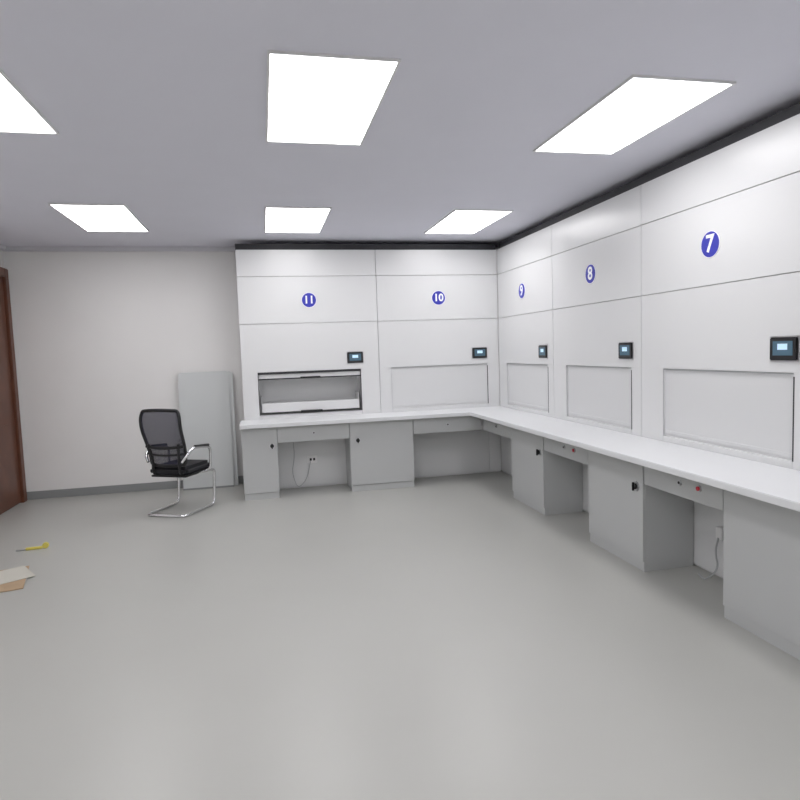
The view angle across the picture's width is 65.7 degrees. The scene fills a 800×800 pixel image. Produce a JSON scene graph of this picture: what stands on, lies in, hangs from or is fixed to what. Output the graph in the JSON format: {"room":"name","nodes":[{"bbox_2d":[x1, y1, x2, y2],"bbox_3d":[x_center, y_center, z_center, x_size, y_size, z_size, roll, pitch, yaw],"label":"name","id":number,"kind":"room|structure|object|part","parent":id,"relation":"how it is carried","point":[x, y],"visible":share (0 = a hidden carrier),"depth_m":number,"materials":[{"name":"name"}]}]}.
{"room":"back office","nodes":[
{"label":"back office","id":0,"kind":"room"},
{"bbox_2d":[0,250,3,267],"bbox_3d":[-3.359,0.116,1.760,0.100,2.960,11.260,-3,5,-12],"label":"wall","id":1,"kind":"structure","parent":0,"point":[1,252],"depth_m":7.10,"materials":[{"name":"paint"}]},
{"bbox_2d":[0,267,4,276],"bbox_3d":[-4.393,-1.406,6.523,0.060,0.100,1.000,-3,5,-12],"label":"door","id":2,"kind":"structure","parent":1,"relation":"in","point":[2,272],"depth_m":6.95,"materials":[{"name":"brown wood"}]},
{"bbox_2d":[0,244,5,250],"bbox_3d":[-3.325,-1.335,1.631,0.060,0.050,11.200,-3,5,-12],"label":"trim","id":3,"kind":"structure","parent":1,"relation":"attached to","point":[2,247],"depth_m":7.01,"materials":[{"name":"white paint"}]},
{"bbox_2d":[0,277,20,514],"bbox_3d":[-4.359,-0.065,6.628,0.026,2.590,1.000,-3,5,-12],"label":"door leaf","id":4,"kind":"structure","parent":1,"relation":"in","point":[6,417],"depth_m":7.03,"materials":[{"name":"brown wood"}]},
{"bbox_2d":[0,303,9,411],"bbox_3d":[-4.357,-0.534,6.595,0.012,1.350,0.720,-3,5,-12],"label":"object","id":5,"kind":"structure","parent":4,"relation":"attached to","point":[4,398],"depth_m":6.88,"materials":[{"name":"brown wood"}]},
{"bbox_2d":[0,423,16,501],"bbox_3d":[-4.314,0.686,6.693,0.012,0.800,0.720,-3,5,-12],"label":"panel","id":6,"kind":"object","parent":4,"relation":"attached to","point":[7,468],"depth_m":6.85,"materials":[{"name":"brown wood"}]},
{"bbox_2d":[2,268,26,502],"bbox_3d":[-4.467,-0.150,7.163,0.060,2.700,0.100,-3,5,-12],"label":"door frame","id":7,"kind":"structure","parent":1,"relation":"attached to","point":[5,279],"depth_m":7.14,"materials":[{"name":"brown wood"}]},
{"bbox_2d":[3,251,500,491],"bbox_3d":[-1.451,-0.451,7.973,6.520,2.960,0.100,-3,5,-12],"label":"wall","id":8,"kind":"structure","parent":0,"point":[102,338],"depth_m":7.47,"materials":[{"name":"paint"}]},
{"bbox_2d":[27,476,243,499],"bbox_3d":[-3.209,1.076,7.637,2.590,0.095,0.014,-3,5,-12],"label":"baseboard","id":9,"kind":"structure","parent":8,"relation":"attached to","point":[32,495],"depth_m":7.55,"materials":[{"name":"grey"}]},
{"bbox_2d":[6,246,498,250],"bbox_3d":[-1.484,-1.895,7.779,6.320,0.050,0.060,-3,5,-12],"label":"trim","id":10,"kind":"structure","parent":8,"relation":"attached to","point":[8,248],"depth_m":7.34,"materials":[{"name":"white paint"}]},
{"bbox_2d":[0,470,799,799],"bbox_3d":[-0.173,1.476,2.564,6.520,0.100,11.460,-3,5,-12],"label":"floor","id":11,"kind":"structure","parent":0,"point":[451,637],"depth_m":3.25,"materials":[{"name":"plastic"}]},
{"bbox_2d":[0,566,35,592],"bbox_3d":[-2.977,1.349,4.647,0.433,0.012,0.559,-4,5,-27],"label":"cardboard sheets","id":12,"kind":"object","parent":11,"relation":"on","point":[11,579],"visible":1,"depth_m":4.67,"materials":[{"name":"beige cardboard"}]},
{"bbox_2d":[16,542,48,550],"bbox_3d":[-3.201,1.277,5.399,0.255,0.050,0.034,-3,5,-18],"label":"tool","id":13,"kind":"object","parent":11,"relation":"on","point":[45,544],"visible":1,"depth_m":5.41,"materials":[{"name":"yellow plastic"}]},
{"bbox_3d":[-3.188,1.291,5.404,0.140,0.021,0.034,-3,5,-18],"label":"handle","id":14,"kind":"part","parent":13,"relation":"part of","materials":[{"name":"yellow plastic"}]},
{"bbox_2d":[139,409,215,517],"bbox_3d":[-2.344,0.618,6.559,0.570,1.118,0.633,-1,5,16],"label":"office chair","id":15,"kind":"object","parent":11,"relation":"on","point":[161,430],"visible":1,"depth_m":6.33,"materials":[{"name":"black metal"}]},
{"bbox_3d":[-2.570,0.630,6.609,0.086,0.311,0.452,-1,5,16],"label":"arm frame","id":16,"kind":"part","parent":15,"relation":"part of","materials":[{"name":"silver metal"}]},
{"bbox_3d":[-2.415,0.389,6.315,0.492,0.618,0.167,-1,5,16],"label":"frame","id":17,"kind":"part","parent":15,"relation":"part of","materials":[{"name":"black plastic"}]},
{"bbox_2d":[150,459,208,474],"bbox_3d":[-2.330,0.719,6.603,0.460,0.100,0.475,-1,5,16],"label":"seat cushion","id":18,"kind":"object","parent":15,"relation":"on","point":[193,467],"depth_m":6.41,"materials":[{"name":"black fabric"}]},
{"bbox_3d":[-2.328,0.967,6.600,0.480,0.414,0.607,-1,5,16],"label":"sled frame","id":19,"kind":"part","parent":15,"relation":"part of","materials":[{"name":"silver metal"}]},
{"bbox_3d":[-2.125,0.624,6.484,0.086,0.311,0.452,-1,5,16],"label":"arm frame","id":20,"kind":"part","parent":15,"relation":"part of","materials":[{"name":"silver metal"}]},
{"bbox_2d":[178,371,238,490],"bbox_3d":[-2.372,0.371,7.671,0.650,1.436,0.157,-3,5,-12],"label":"leaning board","id":21,"kind":"object","parent":11,"relation":"on","point":[206,399],"visible":1,"depth_m":7.67,"materials":[{"name":"grey"}]},
{"bbox_2d":[235,244,380,488],"bbox_3d":[-1.111,-0.416,7.692,1.640,2.912,0.558,-3,5,-12],"label":"wall panel","id":22,"kind":"object","parent":11,"relation":"on","point":[308,325],"visible":0.95,"depth_m":7.44,"materials":[{"name":"grey metal"}]},
{"bbox_3d":[-1.076,-0.276,7.444,0.240,0.020,0.022,-3,5,-12],"label":"shutter pull","id":23,"kind":"part","parent":22,"relation":"part of","materials":[{"name":"black plastic"}]},
{"bbox_3d":[-1.063,0.157,7.490,1.230,0.009,0.034,-3,5,-12],"label":"sill rail","id":24,"kind":"part","parent":22,"relation":"part of","materials":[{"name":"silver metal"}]},
{"bbox_2d":[307,455,316,462],"bbox_3d":[-1.064,0.718,7.510,0.120,0.090,0.013,-3,5,-12],"label":"wall socket","id":25,"kind":"object","parent":22,"relation":"attached to","point":[313,458],"visible":1,"depth_m":7.51,"materials":[{"name":"white plastic"}]},
{"bbox_3d":[-1.065,0.129,7.492,0.260,0.025,0.035,-3,5,-12],"label":"tray pull","id":26,"kind":"part","parent":22,"relation":"part of","materials":[{"name":"black plastic"}]},
{"bbox_3d":[-0.546,-0.518,7.539,0.210,0.150,0.006,-3,5,-12],"label":"screen plate","id":27,"kind":"part","parent":22,"relation":"part of","materials":[{"name":"black plastic"}]},
{"bbox_3d":[-0.543,-0.520,7.526,0.140,0.083,0.002,-3,5,-12],"label":"screen glass","id":28,"kind":"part","parent":22,"relation":"part of","materials":[{"name":"blue glass"}]},
{"bbox_2d":[355,391,358,398],"bbox_3d":[-0.539,-0.055,7.773,0.006,0.100,0.280,-3,5,-12],"label":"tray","id":29,"kind":"object","parent":22,"relation":"on","point":[356,392],"depth_m":7.79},
{"bbox_3d":[-0.475,-0.129,7.600,0.006,0.510,0.034,-3,5,-12],"label":"rail","id":30,"kind":"part","parent":22,"relation":"part of","materials":[{"name":"grey metal"}]},
{"bbox_2d":[374,244,500,477],"bbox_3d":[0.450,-0.498,8.032,1.560,2.912,0.558,-3,5,-12],"label":"wall panel","id":31,"kind":"object","parent":11,"relation":"on","point":[437,308],"visible":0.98,"depth_m":7.77,"materials":[{"name":"white metal"}]},
{"bbox_2d":[391,364,487,407],"bbox_3d":[0.506,-0.181,7.829,1.250,0.510,0.024,-3,5,-12],"label":"shutter","id":32,"kind":"object","parent":31,"relation":"hanging from","point":[412,385],"depth_m":7.81,"materials":[{"name":"white metal"}]},
{"bbox_3d":[0.516,0.042,7.833,1.230,0.025,0.008,-3,5,-12],"label":"shutter handle rail","id":33,"kind":"part","parent":31,"relation":"part of","materials":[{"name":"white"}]},
{"bbox_3d":[1.014,-0.602,7.865,0.140,0.083,0.002,-3,5,-12],"label":"screen glass","id":34,"kind":"part","parent":31,"relation":"part of","materials":[{"name":"blue glass"}]},
{"bbox_2d":[239,406,799,659],"bbox_3d":[0.556,0.862,3.906,3.237,0.858,7.747,-3,5,-12],"label":"workbench","id":35,"kind":"object","parent":11,"relation":"on","point":[643,492],"visible":1,"depth_m":4.51,"materials":[{"name":"white"}]},
{"bbox_3d":[-1.562,0.679,6.941,0.384,0.733,0.018,-3,5,-12],"label":"door","id":36,"kind":"part","parent":35,"relation":"part of","materials":[{"name":"white metal"}]},
{"bbox_2d":[292,442,310,486],"bbox_3d":[-1.181,0.740,7.439,0.228,0.594,0.035,-3,5,-12],"label":"power cable","id":37,"kind":"object","parent":35,"relation":"hanging from","point":[293,442],"visible":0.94,"depth_m":7.43,"materials":[{"name":"grey plastic"}]},
{"bbox_3d":[-0.982,0.372,7.051,0.808,0.176,0.016,-3,5,-12],"label":"drawer","id":38,"kind":"part","parent":35,"relation":"part of","materials":[{"name":"white metal"}]},
{"bbox_3d":[-0.205,0.608,7.237,0.744,0.733,0.018,-3,5,-12],"label":"door","id":39,"kind":"part","parent":35,"relation":"part of","materials":[{"name":"white metal"}]},
{"bbox_3d":[0.565,0.291,7.387,0.838,0.176,0.016,-3,5,-12],"label":"drawer","id":40,"kind":"part","parent":35,"relation":"part of","materials":[{"name":"white metal"}]},
{"bbox_3d":[1.101,0.301,7.032,0.016,0.176,0.868,-3,5,-12],"label":"drawer","id":41,"kind":"part","parent":35,"relation":"part of","materials":[{"name":"white metal"}]},
{"bbox_2d":[239,406,799,511],"bbox_3d":[0.542,0.455,3.874,3.237,0.042,7.747,-3,5,-12],"label":"countertop","id":42,"kind":"structure","parent":35,"relation":"on","point":[776,485],"depth_m":4.41,"materials":[{"name":"white laminate"}]},
{"bbox_3d":[1.285,0.635,6.250,0.018,0.733,0.764,-3,5,-12],"label":"door","id":43,"kind":"part","parent":35,"relation":"part of","materials":[{"name":"white metal"}]},
{"bbox_3d":[1.451,0.416,5.450,0.016,0.176,0.818,-3,5,-12],"label":"drawer","id":44,"kind":"part","parent":35,"relation":"part of","materials":[{"name":"white metal"}]},
{"bbox_3d":[1.628,0.748,4.702,0.018,0.733,0.744,-3,5,-12],"label":"door","id":45,"kind":"part","parent":35,"relation":"part of","materials":[{"name":"white metal"}]},
{"bbox_3d":[1.785,0.526,3.940,0.016,0.176,0.758,-3,5,-12],"label":"drawer","id":46,"kind":"part","parent":35,"relation":"part of","materials":[{"name":"white metal"}]},
{"bbox_3d":[1.956,0.855,3.221,0.018,0.733,0.744,-3,5,-12],"label":"door","id":47,"kind":"part","parent":35,"relation":"part of","materials":[{"name":"white metal"}]},
{"bbox_2d":[497,218,553,475],"bbox_3d":[1.667,-0.477,7.250,0.518,2.912,1.530,-3,5,-12],"label":"wall panel","id":48,"kind":"object","parent":11,"relation":"on","point":[524,260],"visible":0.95,"depth_m":7.08,"materials":[{"name":"white"}]},
{"bbox_2d":[508,363,547,411],"bbox_3d":[1.485,-0.162,7.161,0.024,0.510,1.130,-3,5,-12],"label":"shutter","id":49,"kind":"object","parent":48,"relation":"hanging from","point":[527,382],"depth_m":7.13,"materials":[{"name":"white metal"}]},
{"bbox_3d":[1.479,0.061,7.176,0.008,0.025,1.110,-3,5,-12],"label":"shutter handle rail","id":50,"kind":"part","parent":48,"relation":"part of","materials":[{"name":"white metal"}]},
{"bbox_3d":[1.528,-0.523,6.666,0.002,0.083,0.140,-3,5,-12],"label":"screen glass","id":51,"kind":"part","parent":48,"relation":"part of","materials":[{"name":"blue glass"}]},
{"bbox_2d":[552,176,643,512],"bbox_3d":[1.998,-0.368,5.755,0.518,2.912,1.540,-3,5,-12],"label":"wall panel","id":52,"kind":"object","parent":11,"relation":"on","point":[596,244],"visible":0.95,"depth_m":5.54,"materials":[{"name":"white"}]},
{"bbox_2d":[568,365,630,428],"bbox_3d":[1.816,-0.053,5.666,0.024,0.510,1.120,-3,5,-12],"label":"shutter","id":53,"kind":"object","parent":52,"relation":"hanging from","point":[599,395],"depth_m":5.61,"materials":[{"name":"white metal"}]},
{"bbox_3d":[1.810,0.170,5.681,0.008,0.025,1.100,-3,5,-12],"label":"shutter handle rail","id":54,"kind":"part","parent":52,"relation":"part of","materials":[{"name":"white metal"}]},
{"bbox_3d":[1.864,-0.413,5.147,0.002,0.083,0.140,-3,5,-12],"label":"screen glass","id":55,"kind":"part","parent":52,"relation":"part of","materials":[{"name":"blue glass"}]},
{"bbox_3d":[1.878,-0.410,5.150,0.006,0.150,0.210,-3,5,-12],"label":"screen plate","id":56,"kind":"part","parent":52,"relation":"part of","materials":[{"name":"black plastic"}]},
{"bbox_2d":[698,526,723,579],"bbox_3d":[2.101,1.029,4.191,0.124,0.368,0.172,-3,5,-12],"label":"power cable","id":57,"kind":"object","parent":11,"relation":"on","point":[719,529],"visible":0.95,"depth_m":4.13,"materials":[{"name":"grey plastic"}]},
{"bbox_2d":[641,103,799,577],"bbox_3d":[2.332,-0.259,4.245,0.518,2.912,1.560,-3,5,-12],"label":"wall panel","id":58,"kind":"object","parent":11,"relation":"on","point":[720,222],"visible":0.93,"depth_m":4.04,"materials":[{"name":"white"}]},
{"bbox_2d":[716,526,723,539],"bbox_3d":[2.144,0.887,4.133,0.049,0.080,0.060,-3,5,-12],"label":"outlet","id":59,"kind":"object","parent":58,"relation":"attached to","point":[719,529],"depth_m":4.12,"materials":[{"name":"white plastic"}]},
{"bbox_3d":[2.149,0.281,4.152,0.008,0.025,1.160,-3,5,-12],"label":"shutter handle rail","id":60,"kind":"part","parent":58,"relation":"part of","materials":[{"name":"white metal"}]},
{"bbox_2d":[665,369,793,460],"bbox_3d":[2.155,0.059,4.137,0.024,0.510,1.180,-3,5,-12],"label":"shutter","id":61,"kind":"object","parent":58,"relation":"hanging from","point":[745,412],"depth_m":4.02,"materials":[{"name":"white metal"}]},
{"bbox_3d":[2.211,-0.299,3.584,0.002,0.083,0.140,-3,5,-12],"label":"screen glass","id":62,"kind":"part","parent":58,"relation":"part of","materials":[{"name":"blue glass"}]},
{"bbox_3d":[2.224,-0.296,3.587,0.006,0.150,0.210,-3,5,-12],"label":"screen plate","id":63,"kind":"part","parent":58,"relation":"part of","materials":[{"name":"black plastic"}]},
{"bbox_2d":[0,0,799,246],"bbox_3d":[-0.280,-1.572,2.319,6.520,0.100,11.460,-3,5,-12],"label":"ceiling","id":64,"kind":"structure","parent":0,"point":[157,108],"depth_m":3.38,"materials":[{"name":"paint"}]},
{"bbox_2d":[0,74,54,132],"bbox_3d":[-2.165,-1.506,2.994,0.580,0.007,1.160,-3,5,-12],"label":"ceiling light","id":65,"kind":"object","parent":64,"relation":"in","point":[16,115],"visible":1,"depth_m":3.34,"materials":[{"name":"white plastic"}]},
{"bbox_2d":[0,131,56,134],"bbox_3d":[-2.292,-1.546,3.565,0.580,0.012,0.012,-3,5,-12],"label":"frame","id":66,"kind":"object","parent":64,"relation":"attached to","point":[0,131],"visible":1,"depth_m":3.59,"materials":[{"name":"white"}]},
{"bbox_2d":[0,69,58,134],"bbox_3d":[-1.876,-1.520,3.058,0.012,0.012,1.184,-3,5,-12],"label":"frame","id":67,"kind":"object","parent":64,"relation":"attached to","point":[2,73],"visible":1,"depth_m":3.16,"materials":[{"name":"white"}]},
{"bbox_2d":[48,203,87,231],"bbox_3d":[-3.092,-1.699,5.814,0.012,0.012,1.184,-3,5,-12],"label":"frame","id":68,"kind":"object","parent":64,"relation":"attached to","point":[48,203],"visible":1,"depth_m":5.69,"materials":[{"name":"white metal"}]},
{"bbox_2d":[50,203,122,205],"bbox_3d":[-2.677,-1.673,5.307,0.580,0.012,0.012,-3,5,-12],"label":"frame","id":69,"kind":"object","parent":64,"relation":"attached to","point":[50,203],"visible":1,"depth_m":5.30,"materials":[{"name":"white metal"}]},
{"bbox_2d":[52,205,146,230],"bbox_3d":[-2.804,-1.716,5.877,0.580,0.007,1.160,-3,5,-12],"label":"ceiling light","id":70,"kind":"object","parent":64,"relation":"in","point":[91,218],"visible":0.93,"depth_m":5.80,"materials":[{"name":"white plastic"}]},
{"bbox_2d":[88,231,147,231],"bbox_3d":[-2.930,-1.756,6.448,0.580,0.012,0.012,-3,5,-12],"label":"frame","id":71,"kind":"object","parent":64,"relation":"attached to","point":[88,231],"visible":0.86,"depth_m":6.44,"materials":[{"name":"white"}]},
{"bbox_2d":[123,204,148,231],"bbox_3d":[-2.515,-1.730,5.940,0.012,0.012,1.184,-3,5,-12],"label":"frame","id":72,"kind":"object","parent":64,"relation":"attached to","point":[124,205],"visible":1,"depth_m":5.83,"materials":[{"name":"white metal"}]},
{"bbox_2d":[266,50,269,141],"bbox_3d":[-0.707,-1.581,3.312,0.012,0.012,1.184,-3,5,-12],"label":"frame","id":73,"kind":"object","parent":64,"relation":"attached to","point":[268,51],"visible":1,"depth_m":3.18,"materials":[{"name":"white"}]},
{"bbox_2d":[266,232,318,232],"bbox_3d":[-1.183,-1.847,6.828,0.580,0.012,0.012,-3,5,-12],"label":"frame","id":74,"kind":"object","parent":64,"relation":"attached to","point":[266,232],"visible":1,"depth_m":6.82,"materials":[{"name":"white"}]},
{"bbox_2d":[266,208,329,231],"bbox_3d":[-1.057,-1.808,6.257,0.580,0.007,1.160,-3,5,-12],"label":"ceiling light","id":75,"kind":"object","parent":64,"relation":"in","point":[277,219],"visible":1,"depth_m":6.18,"materials":[{"name":"white plastic"}]},
{"bbox_2d":[266,206,329,208],"bbox_3d":[-0.930,-1.764,5.687,0.580,0.012,0.012,-3,5,-12],"label":"frame","id":76,"kind":"object","parent":64,"relation":"attached to","point":[266,206],"visible":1,"depth_m":5.70,"materials":[{"name":"white metal"}]},
{"bbox_2d":[268,141,359,145],"bbox_3d":[-0.545,-1.638,3.945,0.580,0.012,0.012,-3,5,-12],"label":"frame","id":77,"kind":"object","parent":64,"relation":"attached to","point":[268,141],"visible":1,"depth_m":3.94,"materials":[{"name":"white metal"}]},
{"bbox_2d":[319,207,331,232],"bbox_3d":[-0.768,-1.821,6.320,0.012,0.012,1.184,-3,5,-12],"label":"frame","id":78,"kind":"object","parent":64,"relation":"attached to","point":[330,207],"visible":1,"depth_m":6.21,"materials":[{"name":"white metal"}]},
{"bbox_2d":[268,54,396,143],"bbox_3d":[-0.418,-1.598,3.375,0.580,0.007,1.160,-3,5,-12],"label":"ceiling light","id":79,"kind":"object","parent":64,"relation":"in","point":[312,99],"visible":1,"depth_m":3.24,"materials":[{"name":"white plastic"}]},
{"bbox_2d":[270,50,397,61],"bbox_3d":[-0.292,-1.555,2.804,0.580,0.012,0.012,-3,5,-12],"label":"frame","id":80,"kind":"object","parent":64,"relation":"attached to","point":[279,52],"visible":1,"depth_m":2.80,"materials":[{"name":"white"}]},
{"bbox_2d":[359,58,400,145],"bbox_3d":[-0.130,-1.611,3.438,0.012,0.012,1.184,-3,5,-12],"label":"frame","id":81,"kind":"object","parent":64,"relation":"attached to","point":[399,60],"visible":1,"depth_m":3.28,"materials":[{"name":"white"}]},
{"bbox_2d":[424,209,455,233],"bbox_3d":[0.411,-1.883,6.577,0.012,0.012,1.184,-3,5,-12],"label":"frame","id":82,"kind":"object","parent":64,"relation":"attached to","point":[455,209],"visible":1,"depth_m":6.50,"materials":[{"name":"white metal"}]},
{"bbox_2d":[425,233,472,233],"bbox_3d":[0.574,-1.940,7.210,0.580,0.012,0.012,-3,5,-12],"label":"frame","id":83,"kind":"object","parent":64,"relation":"attached to","point":[425,233],"visible":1,"depth_m":7.20,"materials":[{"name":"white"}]},
{"bbox_2d":[427,211,510,232],"bbox_3d":[0.700,-1.900,6.640,0.580,0.007,1.160,-3,5,-12],"label":"ceiling light","id":84,"kind":"object","parent":64,"relation":"in","point":[458,221],"visible":1,"depth_m":6.57,"materials":[{"name":"white plastic"}]},
{"bbox_2d":[456,209,511,210],"bbox_3d":[0.826,-1.857,6.069,0.580,0.012,0.012,-3,5,-12],"label":"frame","id":85,"kind":"object","parent":64,"relation":"attached to","point":[456,209],"visible":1,"depth_m":6.04,"materials":[{"name":"white metal"}]},
{"bbox_2d":[473,210,513,233],"bbox_3d":[0.989,-1.913,6.702,0.012,0.012,1.184,-3,5,-12],"label":"frame","id":86,"kind":"object","parent":64,"relation":"attached to","point":[512,210],"visible":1,"depth_m":6.60,"materials":[{"name":"white metal"}]},
{"bbox_2d":[535,151,610,154],"bbox_3d":[1.212,-1.730,4.328,0.580,0.012,0.012,-3,5,-12],"label":"frame","id":87,"kind":"object","parent":64,"relation":"attached to","point":[535,151],"visible":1,"depth_m":4.32,"materials":[{"name":"white metal"}]},
{"bbox_2d":[533,74,634,151],"bbox_3d":[1.049,-1.673,3.694,0.012,0.012,1.184,-3,5,-12],"label":"frame","id":88,"kind":"object","parent":64,"relation":"attached to","point":[631,77],"visible":1,"depth_m":3.55,"materials":[{"name":"white"}]},
{"bbox_2d":[537,78,730,153],"bbox_3d":[1.338,-1.690,3.757,0.580,0.007,1.160,-3,5,-12],"label":"ceiling light","id":89,"kind":"object","parent":64,"relation":"in","point":[640,106],"visible":1,"depth_m":3.64,"materials":[{"name":"white plastic"}]},
{"bbox_2d":[611,81,735,154],"bbox_3d":[1.627,-1.704,3.820,0.012,0.012,1.184,-3,5,-12],"label":"frame","id":90,"kind":"object","parent":64,"relation":"attached to","point":[734,81],"visible":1,"depth_m":3.69,"materials":[{"name":"white"}]},
{"bbox_2d":[634,74,733,83],"bbox_3d":[1.464,-1.647,3.186,0.580,0.012,0.012,-3,5,-12],"label":"frame","id":91,"kind":"object","parent":64,"relation":"attached to","point":[636,76],"visible":1,"depth_m":3.18,"materials":[{"name":"white"}]}
]}

